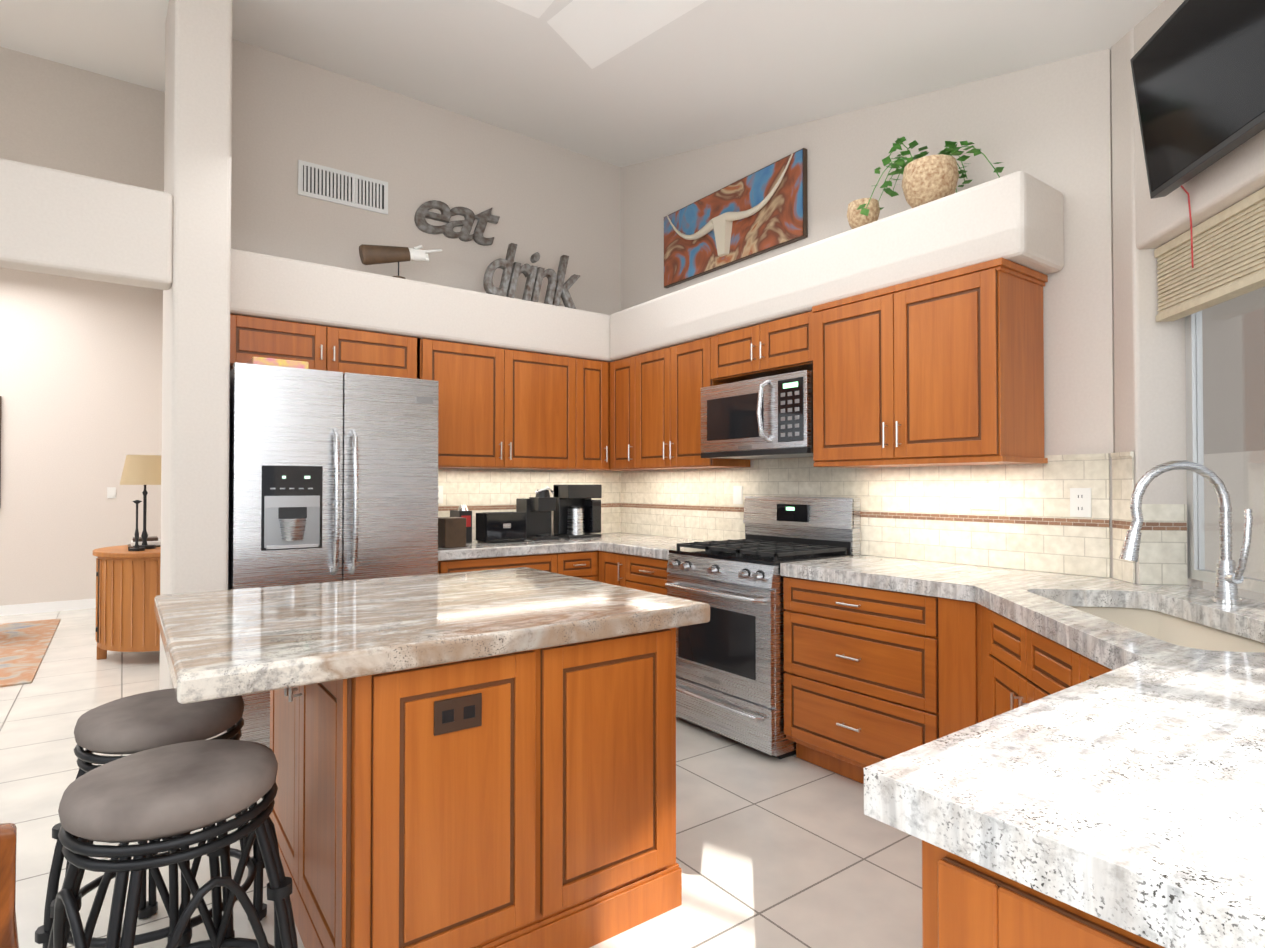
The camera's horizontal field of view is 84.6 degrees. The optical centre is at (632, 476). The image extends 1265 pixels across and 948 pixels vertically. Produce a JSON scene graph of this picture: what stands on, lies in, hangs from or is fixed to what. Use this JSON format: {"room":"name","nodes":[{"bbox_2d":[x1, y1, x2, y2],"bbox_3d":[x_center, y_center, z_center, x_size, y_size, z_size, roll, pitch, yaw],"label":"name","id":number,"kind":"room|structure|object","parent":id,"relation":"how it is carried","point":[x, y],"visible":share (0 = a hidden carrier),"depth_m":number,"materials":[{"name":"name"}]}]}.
{"room":"kitchen","nodes":[
{"label":"kitchen","id":0,"kind":"room"},
{"bbox_2d":[0,267,162,605],"bbox_3d":[-7.434,-0.400,6.000,5.920,3.500,0.140,1,-1,-36],"label":"wall","id":1,"kind":"structure","parent":0,"point":[81,377],"depth_m":7.14,"materials":[{"name":"paint"}]},
{"bbox_2d":[0,396,1,500],"bbox_3d":[-6.542,-0.242,6.540,0.900,1.100,0.032,1,-1,-36],"label":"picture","id":2,"kind":"object","parent":1,"relation":"attached to","point":[0,441],"visible":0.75,"depth_m":6.80,"materials":[{"name":"brown"}]},
{"bbox_2d":[0,599,95,615],"bbox_3d":[-6.075,1.274,4.003,5.778,0.100,4.648,1,-1,-36],"label":"baseboard","id":3,"kind":"structure","parent":1,"relation":"attached to","point":[30,608],"depth_m":7.00,"materials":[{"name":"white paint"}]},
{"bbox_2d":[107,487,115,497],"bbox_3d":[-5.484,0.168,7.325,0.075,0.115,0.008,1,-1,-36],"label":"light switch","id":4,"kind":"object","parent":1,"relation":"attached to","point":[111,492],"visible":1,"depth_m":7.32,"materials":[{"name":"white plastic"}]},
{"bbox_2d":[0,47,164,191],"bbox_3d":[-5.826,-2.186,3.285,6.278,1.500,0.120,1,-1,-36],"label":"wall","id":5,"kind":"structure","parent":0,"point":[61,117],"depth_m":4.73,"materials":[{"name":"paint"}]},
{"bbox_2d":[0,158,172,289],"bbox_3d":[-4.265,-0.521,1.388,5.580,3.620,0.150,1,-1,-36],"label":"wall","id":6,"kind":"structure","parent":0,"point":[60,223],"depth_m":2.81,"materials":[{"name":"paint"}]},
{"bbox_2d":[159,0,232,739],"bbox_3d":[-2.160,-0.584,3.421,0.218,3.800,0.940,1,-1,-36],"label":"wall","id":7,"kind":"structure","parent":0,"point":[196,337],"depth_m":3.05,"materials":[{"name":"paint"}]},
{"bbox_2d":[231,39,620,539],"bbox_3d":[-1.161,-0.558,4.648,2.840,3.780,0.140,1,-1,-36],"label":"wall","id":8,"kind":"structure","parent":0,"point":[551,204],"depth_m":4.39,"materials":[{"name":"paint"}]},
{"bbox_2d":[230,314,341,371],"bbox_3d":[-1.929,-0.689,3.772,0.555,0.260,0.332,1,-1,-36],"label":"upper cabinet","id":9,"kind":"object","parent":8,"relation":"attached to","point":[319,346],"depth_m":3.65,"materials":[{"name":"brown wood"}]},
{"bbox_2d":[298,160,387,214],"bbox_3d":[-1.718,-1.724,4.155,0.510,0.200,0.014,1,-1,-36],"label":"air vent","id":10,"kind":"object","parent":8,"relation":"in","point":[321,182],"visible":1,"depth_m":4.14,"materials":[{"name":"white metal"}]},
{"bbox_2d":[342,328,421,378],"bbox_3d":[-1.576,-0.685,4.031,0.559,0.260,0.332,1,-1,-36],"label":"upper cabinet","id":11,"kind":"object","parent":8,"relation":"attached to","point":[363,352],"depth_m":3.94,"materials":[{"name":"brown wood"}]},
{"bbox_2d":[414,200,499,245],"bbox_3d":[-1.147,-1.691,4.579,0.579,0.264,0.052,1,-1,-36],"label":"eat sign","id":12,"kind":"object","parent":8,"relation":"attached to","point":[422,213],"visible":0.88,"depth_m":4.54,"materials":[{"name":"grey metal"}]},
{"bbox_2d":[422,339,585,469],"bbox_3d":[-0.890,-0.431,4.530,1.140,0.755,0.332,1,-1,-36],"label":"upper cabinet","id":13,"kind":"object","parent":8,"relation":"attached to","point":[499,408],"depth_m":4.39,"materials":[{"name":"brown wood"}]},
{"bbox_2d":[438,469,620,539],"bbox_3d":[-0.766,0.186,4.827,1.692,0.465,0.013,1,-1,-36],"label":"backsplash","id":14,"kind":"structure","parent":8,"relation":"attached to","point":[474,491],"depth_m":4.77,"materials":[{"name":"tile"}]},
{"bbox_2d":[585,359,609,470],"bbox_3d":[-0.398,-0.426,4.891,0.322,0.755,0.332,1,-1,-36],"label":"upper cabinet","id":15,"kind":"object","parent":8,"relation":"attached to","point":[597,372],"depth_m":4.80,"materials":[{"name":"brown wood"}]},
{"bbox_2d":[606,469,640,470],"bbox_3d":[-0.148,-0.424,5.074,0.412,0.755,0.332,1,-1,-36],"label":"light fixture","id":16,"kind":"object","parent":8,"relation":"attached to","point":[610,469],"depth_m":5.13,"materials":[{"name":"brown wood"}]},
{"bbox_2d":[0,608,921,947],"bbox_3d":[-1.822,1.330,2.192,11.500,0.060,15.000,1,-1,-36],"label":"floor","id":17,"kind":"structure","parent":0,"point":[784,852],"depth_m":2.49,"materials":[{"name":"tile"}]},
{"bbox_2d":[0,823,18,947],"bbox_3d":[-0.757,0.758,0.561,0.540,1.041,0.552,1,-1,-36],"label":"wood chair","id":18,"kind":"object","parent":17,"relation":"on","point":[8,922],"visible":1,"depth_m":0.53,"materials":[{"name":"brown wood"}]},
{"bbox_2d":[0,619,60,686],"bbox_3d":[-5.840,1.326,4.672,2.950,0.011,2.650,1,-1,-36],"label":"area rug","id":19,"kind":"object","parent":17,"relation":"on","point":[23,647],"visible":1,"depth_m":5.39,"materials":[{"name":"orange fabric"}]},
{"bbox_2d":[93,545,160,659],"bbox_3d":[-3.742,0.941,5.254,0.536,0.800,1.059,1,-1,-36],"label":"cabinet","id":20,"kind":"object","parent":17,"relation":"on","point":[127,587],"visible":0.83,"depth_m":4.92,"materials":[{"name":"brown wood"}]},
{"bbox_2d":[120,455,160,550],"bbox_3d":[-3.644,0.189,5.202,0.310,0.699,0.365,1,-1,-36],"label":"table lamp","id":21,"kind":"object","parent":20,"relation":"on","point":[144,470],"visible":0.94,"depth_m":5.12,"materials":[{"name":"black metal"}]},
{"bbox_2d":[128,536,160,547],"bbox_3d":[-3.788,0.507,5.436,0.250,0.069,0.300,1,-1,-36],"label":"tray","id":22,"kind":"object","parent":20,"relation":"on","point":[154,540],"visible":0.62,"depth_m":5.36,"materials":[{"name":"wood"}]},
{"bbox_2d":[35,688,266,947],"bbox_3d":[-1.276,0.953,1.891,0.523,0.686,0.523,1,-1,-36],"label":"stool","id":23,"kind":"object","parent":17,"relation":"on","point":[135,723],"visible":0.58,"depth_m":1.76,"materials":[{"name":"fabric"}]},
{"bbox_2d":[48,739,297,947],"bbox_3d":[-0.963,0.947,1.463,0.469,0.686,0.469,1,-1,-36],"label":"stool","id":24,"kind":"object","parent":17,"relation":"on","point":[165,793],"visible":1,"depth_m":1.38,"materials":[{"name":"fabric"}]},
{"bbox_2d":[228,362,438,747],"bbox_3d":[-1.608,0.407,3.663,0.940,1.825,0.840,1,-1,-36],"label":"fridge","id":25,"kind":"object","parent":17,"relation":"on","point":[333,476],"visible":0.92,"depth_m":3.33,"materials":[{"name":"silver metal"}]},
{"bbox_2d":[248,357,308,368],"bbox_3d":[-1.757,-0.535,3.430,0.240,0.048,0.280,1,-1,-36],"label":"box","id":26,"kind":"object","parent":25,"relation":"on","point":[278,362],"visible":0.31,"depth_m":3.31,"materials":[{"name":"multicoloured cardboard"}]},
{"bbox_2d":[269,627,681,947],"bbox_3d":[-0.554,0.873,2.225,1.006,0.855,1.040,1,-1,-36],"label":"kitchen island","id":27,"kind":"object","parent":17,"relation":"on","point":[524,799],"visible":0.69,"depth_m":1.78,"materials":[{"name":"brown wood"}]},
{"bbox_2d":[154,567,709,703],"bbox_3d":[-0.660,0.413,2.188,1.355,0.058,1.200,1,-1,-36],"label":"island countertop","id":28,"kind":"structure","parent":27,"relation":"on","point":[218,644],"depth_m":1.84,"materials":[{"name":"stone"}]},
{"bbox_2d":[438,552,569,575],"bbox_3d":[-0.935,0.902,4.320,0.840,0.852,0.616,1,-1,-36],"label":"base cabinet","id":29,"kind":"object","parent":17,"relation":"on","point":[559,563],"depth_m":4.12,"materials":[{"name":"brown wood"}]},
{"bbox_2d":[438,533,706,560],"bbox_3d":[-0.360,0.441,4.266,1.696,0.058,1.394,1,-1,-36],"label":"countertop","id":30,"kind":"structure","parent":29,"relation":"on","point":[651,546],"depth_m":4.23,"materials":[{"name":"stone"}]},
{"bbox_2d":[438,517,465,547],"bbox_3d":[-1.065,0.324,4.074,0.130,0.170,0.160,1,-1,-36],"label":"box","id":31,"kind":"object","parent":30,"relation":"on","point":[451,532],"visible":0.81,"depth_m":4.01,"materials":[{"name":"brown cardboard"}]},
{"bbox_2d":[450,505,471,542],"bbox_3d":[-1.086,0.296,4.404,0.083,0.235,0.163,1,-1,-36],"label":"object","id":32,"kind":"object","parent":30,"relation":"on","point":[463,511],"visible":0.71,"depth_m":4.35,"materials":[{"name":"black plastic"}]},
{"bbox_2d":[476,512,525,542],"bbox_3d":[-0.839,0.320,4.442,0.270,0.187,0.174,1,-1,-36],"label":"toaster","id":33,"kind":"object","parent":30,"relation":"on","point":[496,527],"visible":1,"depth_m":4.37,"materials":[{"name":"black"}]},
{"bbox_2d":[516,487,558,540],"bbox_3d":[-0.629,0.241,4.664,0.190,0.351,0.286,1,-1,-36],"label":"pod coffee maker","id":34,"kind":"object","parent":30,"relation":"on","point":[539,507],"visible":0.9,"depth_m":4.61,"materials":[{"name":"black plastic"}]},
{"bbox_2d":[553,484,601,538],"bbox_3d":[-0.383,0.237,4.853,0.270,0.365,0.212,1,-1,-36],"label":"drip coffee maker","id":35,"kind":"object","parent":30,"relation":"on","point":[577,513],"visible":0.96,"depth_m":4.80,"materials":[{"name":"black plastic"}]},
{"bbox_2d":[570,551,598,581],"bbox_3d":[-0.551,0.905,4.602,0.353,0.852,0.616,1,-1,-36],"label":"base cabinet","id":36,"kind":"object","parent":17,"relation":"on","point":[584,565],"depth_m":4.41,"materials":[{"name":"brown wood"}]},
{"bbox_2d":[599,551,670,594],"bbox_3d":[0.239,0.902,4.327,0.650,0.853,0.796,1,-1,-36],"label":"base cabinet","id":37,"kind":"object","parent":17,"relation":"on","point":[647,574],"visible":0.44,"depth_m":4.16,"materials":[{"name":"brown wood"}]},
{"bbox_2d":[665,496,859,758],"bbox_3d":[0.657,0.714,3.667,0.731,1.210,0.764,1,-1,-36],"label":"range","id":38,"kind":"object","parent":17,"relation":"on","point":[730,671],"visible":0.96,"depth_m":3.47,"materials":[{"name":"silver metal"}]},
{"bbox_2d":[783,576,980,783],"bbox_3d":[1.199,0.884,3.017,0.650,0.853,0.915,1,-1,-36],"label":"base cabinet","id":39,"kind":"object","parent":17,"relation":"on","point":[872,676],"visible":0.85,"depth_m":2.83,"materials":[{"name":"brown wood"}]},
{"bbox_2d":[922,840,1164,947],"bbox_3d":[0.884,0.855,0.861,0.895,0.853,0.624,1,-1,-36],"label":"base cabinet","id":40,"kind":"object","parent":17,"relation":"on","point":[967,903],"visible":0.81,"depth_m":0.77,"materials":[{"name":"brown wood"}]},
{"bbox_2d":[981,605,1264,721],"bbox_3d":[1.410,0.868,1.903,0.598,0.856,1.096,0,-1,9],"label":"base cabinet","id":41,"kind":"object","parent":17,"relation":"on","point":[1021,665],"visible":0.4,"depth_m":2.14,"materials":[{"name":"brown wood"}]},
{"bbox_2d":[780,555,1264,610],"bbox_3d":[1.399,0.413,2.120,1.397,0.058,2.610,1,-1,-36],"label":"countertop","id":42,"kind":"structure","parent":41,"relation":"on","point":[928,578],"depth_m":2.70,"materials":[{"name":"stone"}]},
{"bbox_2d":[1119,460,1252,603],"bbox_3d":[1.696,0.166,2.130,0.252,0.434,0.286,1,-1,-36],"label":"faucet","id":43,"kind":"object","parent":42,"relation":"on","point":[1229,576],"visible":1,"depth_m":2.12,"materials":[{"name":"silver metal"}]},
{"bbox_2d":[864,587,1264,947],"bbox_3d":[1.093,0.400,1.204,1.680,0.058,1.500,1,-1,-36],"label":"countertop","id":44,"kind":"structure","parent":41,"relation":"on","point":[1127,792],"depth_m":0.84,"materials":[{"name":"stone"}]},
{"bbox_2d":[1069,606,1264,652],"bbox_3d":[1.473,0.544,1.929,0.905,0.208,0.905,1,-1,-36],"label":"sink basin","id":45,"kind":"object","parent":44,"relation":"in","point":[1171,629],"depth_m":2.20,"materials":[{"name":"beige ceramic"}]},
{"bbox_2d":[0,0,1164,166],"bbox_3d":[-1.914,-2.169,2.364,11.500,1.482,6.010,1,-1,-36],"label":"ceiling","id":46,"kind":"structure","parent":0,"point":[708,73],"depth_m":3.49,"materials":[{"name":"white paint"}]},
{"bbox_2d":[496,0,706,68],"bbox_3d":[-0.224,-1.975,2.880,0.840,0.251,1.090,1,-1,-36],"label":"skylight","id":47,"kind":"object","parent":46,"relation":"attached to","point":[593,33],"depth_m":3.03,"materials":[{"name":"white"}]},
{"bbox_2d":[621,49,1114,577],"bbox_3d":[0.942,-0.566,4.062,0.140,3.780,3.290,1,-1,-36],"label":"wall","id":48,"kind":"structure","parent":0,"point":[1049,123],"depth_m":3.04,"materials":[{"name":"paint"}]},
{"bbox_2d":[610,358,625,469],"bbox_3d":[0.074,-0.427,4.815,0.332,0.755,0.378,1,-1,-36],"label":"upper cabinet","id":49,"kind":"object","parent":48,"relation":"attached to","point":[617,368],"depth_m":4.77,"materials":[{"name":"brown wood"}]},
{"bbox_2d":[230,171,1063,361],"bbox_3d":[-0.252,-0.992,3.291,2.697,0.328,3.127,1,-1,-36],"label":"soffit ledge","id":50,"kind":"object","parent":48,"relation":"attached to","point":[1016,217],"visible":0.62,"depth_m":3.66,"materials":[{"name":"paint"}]},
{"bbox_2d":[359,244,441,278],"bbox_3d":[-1.345,-1.263,4.064,0.482,0.230,0.080,1,-1,-36],"label":"decor","id":51,"kind":"object","parent":50,"relation":"on","point":[374,254],"visible":0.88,"depth_m":4.00,"materials":[{"name":"brown wood"}]},
{"bbox_2d":[483,243,579,308],"bbox_3d":[-0.645,-1.317,4.565,0.697,0.353,0.052,1,-1,-36],"label":"sign","id":52,"kind":"object","parent":50,"relation":"on","point":[558,288],"visible":0.98,"depth_m":4.53,"materials":[{"name":"grey metal"}]},
{"bbox_2d":[847,198,879,228],"bbox_3d":[1.088,-1.223,3.279,0.150,0.126,0.148,1,-1,-36],"label":"basket","id":53,"kind":"object","parent":50,"relation":"on","point":[855,218],"visible":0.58,"depth_m":3.23,"materials":[{"name":"beige wicker"}]},
{"bbox_2d":[857,137,1003,215],"bbox_3d":[1.286,-1.336,3.048,0.400,0.345,0.662,1,-1,-36],"label":"potted plant","id":54,"kind":"object","parent":50,"relation":"on","point":[927,179],"visible":0.9,"depth_m":2.96,"materials":[{"name":"green plant"}]},
{"bbox_2d":[626,337,749,469],"bbox_3d":[0.349,-0.432,4.441,0.332,0.755,0.791,1,-1,-36],"label":"upper cabinet","id":55,"kind":"object","parent":48,"relation":"attached to","point":[655,410],"depth_m":4.33,"materials":[{"name":"brown wood"}]},
{"bbox_2d":[710,328,753,382],"bbox_3d":[0.715,-0.687,3.944,0.332,0.260,0.449,1,-1,-36],"label":"upper cabinet","id":56,"kind":"object","parent":48,"relation":"attached to","point":[727,350],"depth_m":3.91,"materials":[{"name":"brown wood"}]},
{"bbox_2d":[664,148,807,287],"bbox_3d":[0.572,-1.581,4.370,0.099,0.496,1.246,1,-1,-36],"label":"framed picture","id":57,"kind":"object","parent":48,"relation":"attached to","point":[761,211],"visible":1,"depth_m":4.27,"materials":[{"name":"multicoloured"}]},
{"bbox_2d":[746,311,813,378],"bbox_3d":[0.910,-0.690,3.678,0.332,0.260,0.449,1,-1,-36],"label":"upper cabinet","id":58,"kind":"object","parent":48,"relation":"attached to","point":[785,345],"depth_m":3.61,"materials":[{"name":"brown wood"}]},
{"bbox_2d":[701,370,812,459],"bbox_3d":[0.761,-0.309,3.767,0.484,0.400,0.763,1,-1,-36],"label":"over-the-range microwave","id":59,"kind":"object","parent":58,"relation":"attached to","point":[769,417],"visible":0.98,"depth_m":3.61,"materials":[{"name":"silver metal"}]},
{"bbox_2d":[621,453,1109,577],"bbox_3d":[0.874,0.150,4.007,0.014,0.515,3.272,1,-1,-36],"label":"backsplash","id":60,"kind":"structure","parent":48,"relation":"attached to","point":[1052,515],"depth_m":3.27,"materials":[{"name":"tile"}]},
{"bbox_2d":[812,257,1047,467],"bbox_3d":[1.275,-0.439,3.100,0.420,0.775,0.903,1,-1,-36],"label":"upper cabinet","id":61,"kind":"object","parent":48,"relation":"attached to","point":[944,369],"visible":1,"depth_m":2.86,"materials":[{"name":"brown wood"}]},
{"bbox_2d":[1111,0,1264,588],"bbox_3d":[1.768,-0.361,1.389,0.220,3.300,2.600,0,-1,9],"label":"wall","id":62,"kind":"structure","parent":0,"point":[1150,388],"depth_m":2.53,"materials":[{"name":"paint"}]},
{"bbox_2d":[1111,451,1134,582],"bbox_3d":[1.835,0.148,2.606,0.011,0.481,0.138,0,-1,9],"label":"backsplash","id":63,"kind":"structure","parent":62,"relation":"attached to","point":[1123,481],"depth_m":2.61,"materials":[{"name":"tile"}]},
{"bbox_2d":[1138,504,1186,584],"bbox_3d":[1.911,0.243,2.508,0.156,0.289,0.006,0,-1,9],"label":"backsplash","id":64,"kind":"structure","parent":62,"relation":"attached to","point":[1162,556],"depth_m":2.51,"materials":[{"name":"tile"}]},
{"bbox_2d":[1130,0,1264,267],"bbox_3d":[1.651,-1.028,1.862,0.143,0.726,0.860,0,-1,9],"label":"wall-mounted tv","id":65,"kind":"object","parent":62,"relation":"attached to","point":[1198,69],"visible":1,"depth_m":2.01,"materials":[{"name":"black plastic"}]},
{"bbox_2d":[1154,187,1264,321],"bbox_3d":[1.808,-0.701,1.784,0.060,0.262,1.479,0,-1,9],"label":"window shade","id":66,"kind":"object","parent":62,"relation":"attached to","point":[1229,253],"visible":1,"depth_m":2.21,"materials":[{"name":"fabric"}]},
{"bbox_2d":[1185,286,1264,601],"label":"window","id":67,"kind":"structure","parent":62,"relation":"in","point":[1195,546],"depth_m":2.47,"materials":[{"name":"glass"}]}
]}

